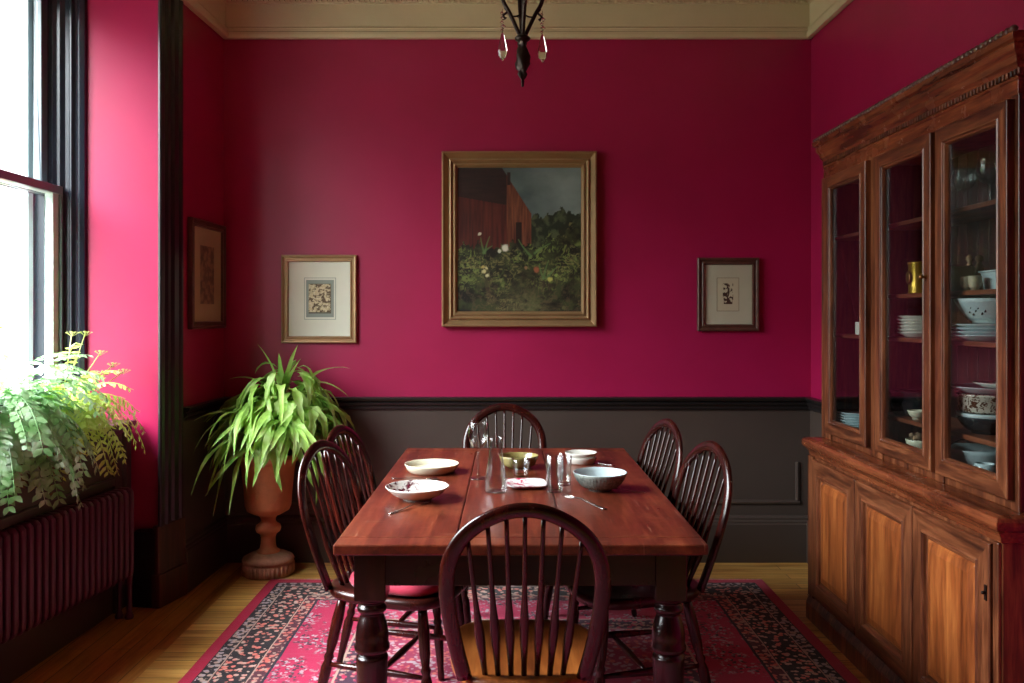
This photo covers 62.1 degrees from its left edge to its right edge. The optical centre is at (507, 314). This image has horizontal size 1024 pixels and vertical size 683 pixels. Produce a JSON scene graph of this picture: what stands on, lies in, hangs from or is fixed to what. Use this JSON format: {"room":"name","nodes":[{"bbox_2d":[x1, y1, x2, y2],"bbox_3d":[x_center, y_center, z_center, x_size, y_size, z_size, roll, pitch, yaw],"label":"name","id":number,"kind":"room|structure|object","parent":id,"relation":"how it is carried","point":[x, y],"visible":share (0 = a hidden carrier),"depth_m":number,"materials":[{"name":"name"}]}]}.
{"room":"dining room","nodes":[
{"label":"dining room","id":0,"kind":"room"},
{"bbox_2d":[0,431,130,682],"bbox_3d":[-1.958,0.974,2.860,0.285,0.853,2.520,0,0,0],"label":"wall","id":1,"kind":"structure","parent":0,"point":[19,655],"depth_m":3.59,"materials":[{"name":"black paint"}]},
{"bbox_2d":[8,0,223,530],"bbox_3d":[-2.009,-0.270,1.120,0.783,3.340,7.440,0,0,0],"label":"wall","id":2,"kind":"structure","parent":0,"point":[122,34],"depth_m":4.14,"materials":[{"name":"paint"}]},
{"bbox_2d":[0,0,87,404],"bbox_3d":[-2.187,-0.535,2.850,0.313,2.190,2.560,0,0,0],"label":"window","id":3,"kind":"structure","parent":2,"relation":"in","point":[46,179],"depth_m":4.03,"materials":[{"name":"black wood"}]},
{"bbox_2d":[31,420,135,446],"bbox_3d":[-1.980,0.530,2.860,0.380,0.050,2.520,0,0,0],"label":"window sill","id":4,"kind":"structure","parent":2,"relation":"attached to","point":[117,431],"depth_m":3.96,"materials":[{"name":"black paint"}]},
{"bbox_2d":[0,353,111,515],"bbox_3d":[-1.827,0.449,3.259,0.620,0.614,0.670,0,0,42],"label":"potted fern","id":5,"kind":"object","parent":4,"relation":"on","point":[26,421],"visible":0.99,"depth_m":3.15,"materials":[{"name":"green plant"}]},
{"bbox_2d":[31,331,144,491],"bbox_3d":[-1.837,0.386,3.640,0.511,0.630,0.634,0,0,-35],"label":"potted fern","id":6,"kind":"object","parent":4,"relation":"on","point":[86,418],"visible":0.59,"depth_m":3.58,"materials":[{"name":"plant"}]},
{"bbox_2d":[132,528,154,607],"bbox_3d":[-1.736,1.220,4.103,0.127,0.360,0.094,0,0,0],"label":"trim","id":7,"kind":"structure","parent":2,"relation":"attached to","point":[144,539],"depth_m":4.06,"materials":[{"name":"black paint"}]},
{"bbox_2d":[152,517,187,608],"bbox_3d":[-1.654,1.207,4.158,0.056,0.394,0.228,0,0,10],"label":"trim","id":8,"kind":"structure","parent":2,"relation":"attached to","point":[170,579],"depth_m":4.14,"materials":[{"name":"black wood"}]},
{"bbox_2d":[158,0,182,526],"bbox_3d":[-1.658,-0.343,4.159,0.040,2.715,0.192,0,0,11],"label":"trim","id":9,"kind":"structure","parent":2,"relation":"attached to","point":[170,12],"depth_m":4.15,"materials":[{"name":"black paint"}]},
{"bbox_2d":[188,217,225,328],"bbox_3d":[-1.612,-0.214,4.569,0.027,0.575,0.470,0,0,2],"label":"framed print","id":10,"kind":"object","parent":2,"relation":"attached to","point":[206,239],"visible":1,"depth_m":4.56,"materials":[{"name":"brown wood"}]},
{"bbox_2d":[200,245,213,303],"bbox_3d":[-1.616,-0.214,4.570,0.001,0.310,0.190,0,0,2],"label":"print","id":11,"kind":"object","parent":10,"relation":"attached to","point":[206,251],"depth_m":4.57},
{"bbox_2d":[222,0,812,3],"bbox_3d":[0.018,-1.853,1.114,3.391,0.175,7.428,0,0,0],"label":"trim","id":12,"kind":"structure","parent":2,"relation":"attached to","point":[224,1],"depth_m":4.81,"materials":[{"name":"beige paint"}]},
{"bbox_2d":[181,0,853,38],"bbox_3d":[0.018,-1.755,1.120,3.415,0.370,7.440,0,0,0],"label":"trim","id":13,"kind":"structure","parent":2,"relation":"attached to","point":[230,15],"depth_m":4.83,"materials":[{"name":"beige paint"}]},
{"bbox_2d":[11,563,870,682],"bbox_3d":[-0.287,1.450,1.170,4.225,0.100,7.540,0,0,0],"label":"floor","id":14,"kind":"structure","parent":0,"point":[161,645],"depth_m":3.78,"materials":[{"name":"brown wood"}]},
{"bbox_2d":[0,487,133,643],"bbox_3d":[-1.871,1.099,3.247,0.090,0.603,1.411,0,0,8],"label":"radiator","id":15,"kind":"object","parent":14,"relation":"on","point":[51,562],"visible":0.98,"depth_m":3.46,"materials":[{"name":"metal"}]},
{"bbox_2d":[192,345,359,580],"bbox_3d":[-1.217,0.777,4.476,0.841,1.246,0.648,0,0,0],"label":"potted plant","id":16,"kind":"object","parent":14,"relation":"on","point":[272,431],"visible":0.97,"depth_m":4.47,"materials":[{"name":"green plant"}]},
{"bbox_2d":[238,449,297,516],"bbox_3d":[-1.300,0.914,4.610,0.320,0.332,0.320,0,0,0],"label":"plant pot","id":17,"kind":"object","parent":16,"relation":"on","point":[266,498],"depth_m":4.50,"materials":[{"name":"ceramic"}]},
{"bbox_2d":[178,579,860,682],"bbox_3d":[0.042,1.395,2.670,2.587,0.010,3.672,0,0,0],"label":"rug","id":18,"kind":"object","parent":14,"relation":"on","point":[748,634],"visible":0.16,"depth_m":3.61,"materials":[{"name":"fabric"}]},
{"bbox_2d":[297,440,466,682],"bbox_3d":[-0.431,0.925,3.042,0.570,0.930,0.445,0,0,17],"label":"dining chair","id":19,"kind":"object","parent":18,"relation":"on","point":[340,588],"visible":0.64,"depth_m":2.96,"materials":[{"name":"brown wood"}]},
{"bbox_2d":[349,571,438,596],"bbox_3d":[-0.362,0.913,3.017,0.363,0.052,0.380,0,0,17],"label":"seat cushion","id":20,"kind":"object","parent":19,"relation":"on","point":[411,591],"visible":0.12,"depth_m":2.82,"materials":[{"name":"fabric"}]},
{"bbox_2d":[323,425,470,680],"bbox_3d":[-0.444,0.925,3.478,0.570,0.930,0.446,0,0,14],"label":"dining chair","id":21,"kind":"object","parent":18,"relation":"on","point":[338,430],"visible":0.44,"depth_m":3.40,"materials":[{"name":"brown wood"}]},
{"bbox_2d":[462,403,548,615],"bbox_3d":[-0.014,0.925,4.159,0.445,0.930,0.570,0,0,0],"label":"dining chair","id":22,"kind":"object","parent":18,"relation":"on","point":[504,407],"visible":0.28,"depth_m":4.40,"materials":[{"name":"brown wood"}]},
{"bbox_2d":[333,448,707,682],"bbox_3d":[0.036,1.019,3.279,1.062,0.737,1.753,0,0,0],"label":"dining table","id":23,"kind":"object","parent":18,"relation":"on","point":[645,540],"visible":0.66,"depth_m":2.49,"materials":[{"name":"brown wood"}]},
{"bbox_2d":[388,500,430,513],"bbox_3d":[-0.330,0.645,2.862,0.024,0.009,0.215,0,0,31],"label":"fork","id":24,"kind":"object","parent":23,"relation":"on","point":[424,502],"visible":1,"depth_m":2.86,"materials":[{"name":"metal"}]},
{"bbox_2d":[391,477,437,479],"bbox_3d":[-0.368,0.645,3.362,0.190,0.008,0.032,0,0,8],"label":"spoon","id":25,"kind":"object","parent":23,"relation":"on","point":[431,478],"visible":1,"depth_m":3.36,"materials":[{"name":"metal"}]},
{"bbox_2d":[385,480,448,501],"bbox_3d":[-0.320,0.626,3.000,0.224,0.048,0.224,0,0,0],"label":"patterned bowl","id":26,"kind":"object","parent":23,"relation":"on","point":[407,490],"visible":1,"depth_m":3.04,"materials":[{"name":"white ceramic"}]},
{"bbox_2d":[405,459,458,475],"bbox_3d":[-0.315,0.631,3.520,0.224,0.036,0.224,0,0,0],"label":"dish","id":27,"kind":"object","parent":23,"relation":"on","point":[422,467],"visible":1,"depth_m":3.52,"materials":[{"name":"beige ceramic"}]},
{"bbox_2d":[468,422,488,479],"bbox_3d":[-0.118,0.538,3.380,0.081,0.223,0.081,0,0,22],"label":"wine glass","id":28,"kind":"object","parent":23,"relation":"on","point":[469,422],"visible":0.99,"depth_m":3.37,"materials":[{"name":"clear glass"}]},
{"bbox_2d":[484,436,506,493],"bbox_3d":[-0.045,0.550,3.130,0.086,0.199,0.086,0,0,0],"label":"glass carafe","id":29,"kind":"object","parent":23,"relation":"on","point":[494,491],"visible":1,"depth_m":3.12,"materials":[{"name":"clear glass"}]},
{"bbox_2d":[499,452,537,468],"bbox_3d":[0.046,0.623,3.620,0.168,0.054,0.168,0,0,0],"label":"bowl","id":30,"kind":"object","parent":23,"relation":"on","point":[520,459],"visible":0.9,"depth_m":3.57,"materials":[{"name":"ceramic"}]},
{"bbox_2d":[512,458,529,476],"bbox_3d":[0.052,0.614,3.430,0.072,0.071,0.072,0,0,0],"label":"tumbler","id":31,"kind":"object","parent":23,"relation":"on","point":[512,458],"visible":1,"depth_m":3.42,"materials":[{"name":"clear glass"}]},
{"bbox_2d":[505,478,547,488],"bbox_3d":[0.070,0.642,3.230,0.156,0.014,0.164,0,0,-6],"label":"plate","id":32,"kind":"object","parent":23,"relation":"on","point":[516,483],"visible":0.95,"depth_m":3.25,"materials":[{"name":"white ceramic"}]},
{"bbox_2d":[545,453,563,492],"bbox_3d":[0.172,0.581,3.130,0.068,0.138,0.068,0,0,0],"label":"tumbler","id":33,"kind":"object","parent":23,"relation":"on","point":[546,453],"visible":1,"depth_m":3.12,"materials":[{"name":"clear glass"}]},
{"bbox_2d":[556,455,571,485],"bbox_3d":[0.213,0.594,3.250,0.062,0.111,0.062,0,0,0],"label":"tumbler","id":34,"kind":"object","parent":23,"relation":"on","point":[556,455],"visible":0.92,"depth_m":3.24,"materials":[{"name":"clear glass"}]},
{"bbox_2d":[566,456,596,464],"bbox_3d":[0.322,0.634,3.730,0.136,0.030,0.136,0,0,0],"label":"dish","id":35,"kind":"object","parent":23,"relation":"on","point":[575,461],"visible":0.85,"depth_m":3.67,"materials":[{"name":"ceramic"}]},
{"bbox_2d":[565,450,596,458],"bbox_3d":[0.320,0.613,3.730,0.140,0.022,0.140,0,0,0],"label":"dish","id":36,"kind":"object","parent":35,"relation":"on","point":[578,454],"visible":0.98,"depth_m":3.73,"materials":[{"name":"ceramic"}]},
{"bbox_2d":[561,494,605,509],"bbox_3d":[0.263,0.644,2.947,0.028,0.011,0.255,0,0,-29],"label":"spoon","id":37,"kind":"object","parent":23,"relation":"on","point":[569,496],"visible":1,"depth_m":2.94,"materials":[{"name":"metal"}]},
{"bbox_2d":[573,467,626,491],"bbox_3d":[0.342,0.616,3.160,0.202,0.068,0.202,0,0,0],"label":"ribbed bowl","id":38,"kind":"object","parent":23,"relation":"on","point":[595,479],"visible":1,"depth_m":3.11,"materials":[{"name":"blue ceramic"}]},
{"bbox_2d":[438,503,610,682],"bbox_3d":[0.046,0.925,2.356,0.445,0.930,0.570,0,0,0],"label":"dining chair","id":39,"kind":"object","parent":18,"relation":"on","point":[509,649],"visible":1,"depth_m":2.17,"materials":[{"name":"brown wood"}]},
{"bbox_2d":[544,418,682,623],"bbox_3d":[0.449,0.925,3.693,0.570,0.930,0.446,0,0,-14],"label":"dining chair","id":40,"kind":"object","parent":18,"relation":"on","point":[666,423],"visible":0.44,"depth_m":3.74,"materials":[{"name":"brown wood"}]},
{"bbox_2d":[564,441,732,682],"bbox_3d":[0.482,0.925,3.040,0.570,0.930,0.446,0,0,-13],"label":"dining chair","id":41,"kind":"object","parent":18,"relation":"on","point":[621,597],"visible":0.65,"depth_m":2.92,"materials":[{"name":"brown wood"}]},
{"bbox_2d":[801,25,1023,682],"bbox_3d":[1.536,0.293,3.152,0.357,2.213,1.579,0,0,0],"label":"display cabinet","id":42,"kind":"object","parent":14,"relation":"on","point":[916,555],"visible":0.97,"depth_m":2.98,"materials":[{"name":"brown wood"}]},
{"bbox_2d":[835,334,858,338],"bbox_3d":[1.595,0.093,3.665,0.211,0.016,0.466,0,0,0],"label":"shelf","id":43,"kind":"object","parent":42,"relation":"attached to","point":[837,336],"depth_m":3.76,"materials":[{"name":"brown wood"}]},
{"bbox_2d":[835,232,858,240],"bbox_3d":[1.595,-0.347,3.665,0.211,0.016,0.466,0,0,0],"label":"shelf","id":44,"kind":"object","parent":42,"relation":"attached to","point":[838,236],"depth_m":3.81,"materials":[{"name":"brown wood"}]},
{"bbox_2d":[855,322,858,334],"bbox_3d":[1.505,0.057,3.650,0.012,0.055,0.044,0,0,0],"label":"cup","id":45,"kind":"object","parent":42,"relation":"on","point":[856,323],"visible":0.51,"depth_m":3.65,"materials":[{"name":"ceramic"}]},
{"bbox_2d":[897,332,921,336],"bbox_3d":[1.571,0.074,3.256,0.151,0.019,0.151,0,0,0],"label":"dinner plate","id":46,"kind":"object","parent":42,"relation":"on","point":[905,334],"visible":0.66,"depth_m":3.21,"materials":[{"name":"white ceramic"}]},
{"bbox_2d":[897,328,921,331],"bbox_3d":[1.571,0.062,3.255,0.150,0.019,0.150,0,0,0],"label":"dinner plate","id":47,"kind":"object","parent":46,"relation":"on","point":[900,329],"visible":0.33,"depth_m":3.21,"materials":[{"name":"white ceramic"}]},
{"bbox_2d":[897,325,921,328],"bbox_3d":[1.571,0.050,3.253,0.148,0.019,0.148,0,0,0],"label":"dinner plate","id":48,"kind":"object","parent":47,"relation":"on","point":[900,326],"visible":0.25,"depth_m":3.21,"materials":[{"name":"white ceramic"}]},
{"bbox_2d":[897,322,921,325],"bbox_3d":[1.571,0.037,3.256,0.148,0.019,0.148,0,0,0],"label":"dinner plate","id":49,"kind":"object","parent":48,"relation":"on","point":[901,323],"visible":0.42,"depth_m":3.21,"materials":[{"name":"white ceramic"}]},
{"bbox_2d":[897,319,921,321],"bbox_3d":[1.569,0.025,3.255,0.150,0.019,0.150,0,0,0],"label":"dinner plate","id":50,"kind":"object","parent":49,"relation":"on","point":[901,320],"visible":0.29,"depth_m":3.21,"materials":[{"name":"white ceramic"}]},
{"bbox_2d":[897,316,921,318],"bbox_3d":[1.571,0.012,3.255,0.149,0.019,0.149,0,0,0],"label":"dinner plate","id":51,"kind":"object","parent":50,"relation":"on","point":[902,317],"visible":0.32,"depth_m":3.21,"materials":[{"name":"white ceramic"}]},
{"bbox_2d":[905,432,921,448],"bbox_3d":[1.555,0.488,3.215,0.096,0.086,0.096,0,0,0],"label":"bowl","id":52,"kind":"object","parent":42,"relation":"on","point":[915,439],"visible":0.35,"depth_m":3.19,"materials":[{"name":"beige ceramic"}]},
{"bbox_2d":[906,261,921,293],"bbox_3d":[1.543,-0.141,3.195,0.084,0.120,0.080,0,0,0],"label":"tin","id":53,"kind":"object","parent":42,"relation":"on","point":[914,283],"visible":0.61,"depth_m":3.17,"materials":[{"name":"gold metal"}]},
{"bbox_2d":[907,409,921,419],"bbox_3d":[1.530,0.373,3.175,0.072,0.034,0.072,0,0,0],"label":"bowl","id":54,"kind":"object","parent":42,"relation":"on","point":[916,414],"visible":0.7,"depth_m":3.16,"materials":[{"name":"beige ceramic"}]},
{"bbox_2d":[888,412,995,447],"bbox_3d":[1.595,0.398,2.930,0.211,0.016,0.956,0,0,0],"label":"shelf","id":55,"kind":"object","parent":42,"relation":"attached to","point":[958,430],"depth_m":2.87,"materials":[{"name":"brown wood"}]},
{"bbox_2d":[888,336,995,347],"bbox_3d":[1.595,0.093,2.930,0.211,0.016,0.956,0,0,0],"label":"shelf","id":56,"kind":"object","parent":42,"relation":"attached to","point":[892,340],"depth_m":3.09,"materials":[{"name":"brown wood"}]},
{"bbox_2d":[888,289,995,298],"bbox_3d":[1.595,-0.072,2.930,0.211,0.016,0.956,0,0,0],"label":"shelf","id":57,"kind":"object","parent":42,"relation":"attached to","point":[986,293],"depth_m":2.97,"materials":[{"name":"brown wood"}]},
{"bbox_2d":[888,199,995,229],"bbox_3d":[1.595,-0.347,2.930,0.211,0.016,0.956,0,0,0],"label":"shelf","id":58,"kind":"object","parent":42,"relation":"attached to","point":[983,213],"depth_m":3.01,"materials":[{"name":"brown wood"}]},
{"bbox_2d":[952,170,968,200],"bbox_3d":[1.530,-0.421,2.900,0.077,0.132,0.077,0,0,0],"label":"stemmed glass","id":59,"kind":"object","parent":42,"relation":"on","point":[961,170],"visible":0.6,"depth_m":2.88,"materials":[{"name":"clear glass"}]},
{"bbox_2d":[951,266,974,290],"bbox_3d":[1.545,-0.123,2.905,0.088,0.086,0.088,0,0,0],"label":"crock","id":60,"kind":"object","parent":42,"relation":"on","point":[957,272],"visible":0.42,"depth_m":2.87,"materials":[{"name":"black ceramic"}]},
{"bbox_2d":[952,168,976,194],"bbox_3d":[1.600,-0.432,2.980,0.077,0.153,0.077,0,0,0],"label":"stemmed glass","id":61,"kind":"object","parent":42,"relation":"on","point":[973,168],"visible":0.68,"depth_m":2.98,"materials":[{"name":"clear glass"}]},
{"bbox_2d":[960,276,970,290],"bbox_3d":[1.512,-0.104,2.800,0.042,0.046,0.042,0,0,0],"label":"egg cup","id":62,"kind":"object","parent":42,"relation":"on","point":[963,279],"visible":0.65,"depth_m":2.79,"materials":[{"name":"beige ceramic"}]},
{"bbox_2d":[965,254,973,265],"bbox_3d":[1.640,-0.148,3.020,0.036,0.135,0.036,0,0,0],"label":"figurine","id":63,"kind":"object","parent":42,"relation":"on","point":[969,258],"visible":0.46,"depth_m":3.01,"materials":[{"name":"ceramic"}]},
{"bbox_2d":[951,439,995,464],"bbox_3d":[1.578,0.478,2.855,0.210,0.107,0.210,0,0,0],"label":"bowl","id":64,"kind":"object","parent":42,"relation":"on","point":[969,453],"visible":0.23,"depth_m":2.81,"materials":[{"name":"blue ceramic"}]},
{"bbox_2d":[951,334,995,340],"bbox_3d":[1.582,0.074,2.799,0.236,0.019,0.236,0,0,0],"label":"dinner plate","id":65,"kind":"object","parent":42,"relation":"on","point":[963,337],"visible":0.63,"depth_m":2.74,"materials":[{"name":"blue ceramic"}]},
{"bbox_2d":[951,331,995,335],"bbox_3d":[1.581,0.062,2.800,0.236,0.019,0.236,0,0,0],"label":"dinner plate","id":66,"kind":"object","parent":65,"relation":"on","point":[955,332],"visible":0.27,"depth_m":2.74,"materials":[{"name":"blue ceramic"}]},
{"bbox_2d":[951,327,995,331],"bbox_3d":[1.582,0.051,2.798,0.235,0.019,0.235,0,0,0],"label":"dinner plate","id":67,"kind":"object","parent":66,"relation":"on","point":[954,328],"visible":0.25,"depth_m":2.73,"materials":[{"name":"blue ceramic"}]},
{"bbox_2d":[951,323,995,327],"bbox_3d":[1.579,0.038,2.801,0.235,0.019,0.235,0,0,0],"label":"dinner plate","id":68,"kind":"object","parent":67,"relation":"on","point":[959,325],"visible":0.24,"depth_m":2.74,"materials":[{"name":"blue ceramic"}]},
{"bbox_2d":[953,298,995,323],"bbox_3d":[1.582,-0.013,2.793,0.220,0.082,0.236,0,0,0],"label":"bowl","id":69,"kind":"object","parent":68,"relation":"on","point":[976,310],"visible":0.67,"depth_m":2.73,"materials":[{"name":"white ceramic"}]},
{"bbox_2d":[968,275,981,289],"bbox_3d":[1.512,-0.104,2.752,0.042,0.046,0.042,0,0,0],"label":"cup","id":70,"kind":"object","parent":42,"relation":"on","point":[974,282],"visible":0.96,"depth_m":2.74,"materials":[{"name":"beige ceramic"}]},
{"bbox_2d":[955,414,995,434],"bbox_3d":[1.580,0.361,2.800,0.190,0.056,0.190,0,0,0],"label":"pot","id":71,"kind":"object","parent":42,"relation":"on","point":[975,425],"visible":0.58,"depth_m":2.75,"materials":[{"name":"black ceramic"}]},
{"bbox_2d":[956,410,995,418],"bbox_3d":[1.580,0.339,2.800,0.186,0.036,0.186,0,0,0],"label":"bowl","id":72,"kind":"object","parent":71,"relation":"in","point":[958,412],"visible":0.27,"depth_m":2.75,"materials":[{"name":"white ceramic"}]},
{"bbox_2d":[956,391,995,414],"bbox_3d":[1.580,0.289,2.800,0.188,0.062,0.188,0,0,0],"label":"casserole dish","id":73,"kind":"object","parent":72,"relation":"on","point":[966,402],"visible":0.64,"depth_m":2.75,"materials":[{"name":"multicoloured ceramic"}]},
{"bbox_2d":[951,383,995,394],"bbox_3d":[1.582,0.245,2.805,0.232,0.023,0.232,0,0,0],"label":"serving plate","id":74,"kind":"object","parent":73,"relation":"on","point":[972,388],"visible":0.57,"depth_m":2.77,"materials":[{"name":"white ceramic"}]},
{"bbox_2d":[973,381,995,387],"bbox_3d":[1.590,0.227,2.765,0.140,0.015,0.140,0,0,0],"label":"saucer","id":75,"kind":"object","parent":74,"relation":"on","point":[991,384],"visible":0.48,"depth_m":2.76,"materials":[{"name":"white ceramic"}]},
{"bbox_2d":[974,254,984,289],"bbox_3d":[1.622,-0.144,2.925,0.036,0.128,0.036,0,0,0],"label":"figurine","id":76,"kind":"object","parent":42,"relation":"on","point":[979,258],"visible":0.56,"depth_m":2.92,"materials":[{"name":"ceramic"}]},
{"bbox_2d":[973,462,995,472],"bbox_3d":[1.513,0.500,2.694,0.072,0.062,0.083,0,0,37],"label":"bowl","id":77,"kind":"object","parent":42,"relation":"on","point":[989,466],"visible":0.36,"depth_m":2.67,"materials":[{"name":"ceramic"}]},
{"bbox_2d":[975,160,995,183],"bbox_3d":[1.600,-0.432,2.830,0.077,0.153,0.077,0,0,0],"label":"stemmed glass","id":78,"kind":"object","parent":42,"relation":"on","point":[990,160],"visible":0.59,"depth_m":2.84,"materials":[{"name":"clear glass"}]},
{"bbox_2d":[976,157,995,198],"bbox_3d":[1.550,-0.430,2.735,0.077,0.150,0.077,0,0,0],"label":"stemmed glass","id":79,"kind":"object","parent":42,"relation":"on","point":[981,157],"visible":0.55,"depth_m":2.74,"materials":[{"name":"clear glass"}]},
{"bbox_2d":[978,269,995,288],"bbox_3d":[1.600,-0.113,2.745,0.112,0.064,0.102,0,0,0],"label":"square dish","id":80,"kind":"object","parent":42,"relation":"on","point":[988,276],"visible":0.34,"depth_m":2.74,"materials":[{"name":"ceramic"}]},
{"bbox_3d":[1.561,0.522,3.798,0.167,0.019,0.167,0,0,0],"label":"dinner plate","id":81,"kind":"object","parent":42,"relation":"on","visible":0},
{"bbox_3d":[1.560,0.510,3.798,0.167,0.019,0.167,0,0,0],"label":"dinner plate","id":82,"kind":"object","parent":81,"relation":"on","visible":0},
{"bbox_3d":[1.561,0.499,3.801,0.168,0.019,0.168,0,0,0],"label":"dinner plate","id":83,"kind":"object","parent":82,"relation":"on","visible":0},
{"bbox_2d":[837,420,858,426],"bbox_3d":[1.560,0.487,3.800,0.169,0.019,0.169,0,0,0],"label":"dinner plate","id":84,"kind":"object","parent":83,"relation":"on","point":[854,425],"visible":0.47,"depth_m":3.75,"materials":[{"name":"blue ceramic"}]},
{"bbox_2d":[837,418,858,423],"bbox_3d":[1.560,0.476,3.800,0.167,0.019,0.167,0,0,0],"label":"dinner plate","id":85,"kind":"object","parent":84,"relation":"on","point":[840,419],"visible":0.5,"depth_m":3.75,"materials":[{"name":"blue ceramic"}]},
{"bbox_2d":[837,415,858,421],"bbox_3d":[1.562,0.465,3.800,0.170,0.019,0.170,0,0,0],"label":"dinner plate","id":86,"kind":"object","parent":85,"relation":"on","point":[839,416],"visible":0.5,"depth_m":3.76,"materials":[{"name":"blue ceramic"}]},
{"bbox_2d":[837,413,858,418],"bbox_3d":[1.561,0.453,3.800,0.170,0.019,0.169,0,0,0],"label":"dinner plate","id":87,"kind":"object","parent":86,"relation":"on","point":[840,414],"visible":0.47,"depth_m":3.75,"materials":[{"name":"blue ceramic"}]},
{"bbox_2d":[837,410,858,415],"bbox_3d":[1.561,0.442,3.801,0.167,0.019,0.167,0,0,0],"label":"dinner plate","id":88,"kind":"object","parent":87,"relation":"on","point":[845,412],"visible":0.54,"depth_m":3.85,"materials":[{"name":"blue ceramic"}]},
{"bbox_2d":[224,39,810,396],"bbox_3d":[-0.287,-0.270,4.900,4.225,3.340,0.120,0,0,0],"label":"wall","id":89,"kind":"structure","parent":0,"point":[332,146],"depth_m":4.84,"materials":[{"name":"paint"}]},
{"bbox_2d":[281,255,356,342],"bbox_3d":[-1.072,-0.091,4.825,0.427,0.501,0.026,0,0,0],"label":"framed print","id":90,"kind":"object","parent":89,"relation":"attached to","point":[319,292],"visible":1,"depth_m":4.83,"materials":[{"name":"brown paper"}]},
{"bbox_2d":[309,284,330,313],"bbox_3d":[-1.068,-0.093,4.829,0.128,0.170,0.001,0,0,0],"label":"print","id":91,"kind":"object","parent":90,"relation":"attached to","point":[319,294],"depth_m":4.83},
{"bbox_2d":[183,410,821,539],"bbox_3d":[0.042,0.950,4.170,3.367,0.900,1.340,0,0,0],"label":"wainscoting","id":92,"kind":"structure","parent":89,"relation":"attached to","point":[762,448],"depth_m":4.83,"materials":[{"name":"black paint"}]},
{"bbox_2d":[186,515,807,592],"bbox_3d":[0.038,1.268,4.376,3.357,0.264,0.912,0,0,0],"label":"baseboard","id":93,"kind":"structure","parent":92,"relation":"attached to","point":[746,538],"depth_m":4.80,"materials":[{"name":"black paint"}]},
{"bbox_2d":[183,397,821,421],"bbox_3d":[0.038,0.501,4.376,3.357,0.074,0.912,0,0,0],"label":"trim","id":94,"kind":"structure","parent":92,"relation":"attached to","point":[190,412],"depth_m":4.80,"materials":[{"name":"black paint"}]},
{"bbox_2d":[442,151,596,326],"bbox_3d":[0.064,-0.429,4.814,0.877,0.992,0.050,0,0,0],"label":"framed painting","id":95,"kind":"object","parent":89,"relation":"attached to","point":[519,228],"visible":1,"depth_m":4.83,"materials":[{"name":"brown paint"}]},
{"bbox_2d":[244,462,799,503],"bbox_3d":[0.077,0.955,4.826,3.155,0.239,0.013,0,0,0],"label":"trim","id":96,"kind":"structure","parent":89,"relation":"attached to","point":[797,464],"depth_m":4.82,"materials":[{"name":"black paint"}]},
{"bbox_2d":[697,258,758,330],"bbox_3d":[1.250,-0.117,4.825,0.350,0.417,0.026,0,0,0],"label":"framed print","id":97,"kind":"object","parent":89,"relation":"attached to","point":[727,288],"visible":1,"depth_m":4.83,"materials":[{"name":"beige paper"}]},
{"bbox_2d":[717,278,738,310],"bbox_3d":[1.250,-0.117,4.830,0.122,0.186,0.001,0,0,0],"label":"print","id":98,"kind":"object","parent":97,"relation":"attached to","point":[727,288],"depth_m":4.83},
{"bbox_2d":[811,0,1023,399],"bbox_3d":[1.785,-0.270,1.120,0.120,3.340,7.440,0,0,0],"label":"wall","id":99,"kind":"structure","parent":0,"point":[871,50],"depth_m":4.03,"materials":[{"name":"paint"}]},
{"bbox_3d":[-0.287,-1.990,1.170,4.225,0.100,7.540,0,0,0],"label":"ceiling","id":100,"kind":"structure","parent":0,"visible":0},
{"bbox_2d":[498,0,546,86],"bbox_3d":[0.056,-1.403,3.300,0.550,1.035,0.552,0,0,38],"label":"chandelier","id":101,"kind":"object","parent":100,"relation":"hanging from","point":[522,63],"visible":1,"depth_m":3.29,"materials":[{"name":"brown metal"}]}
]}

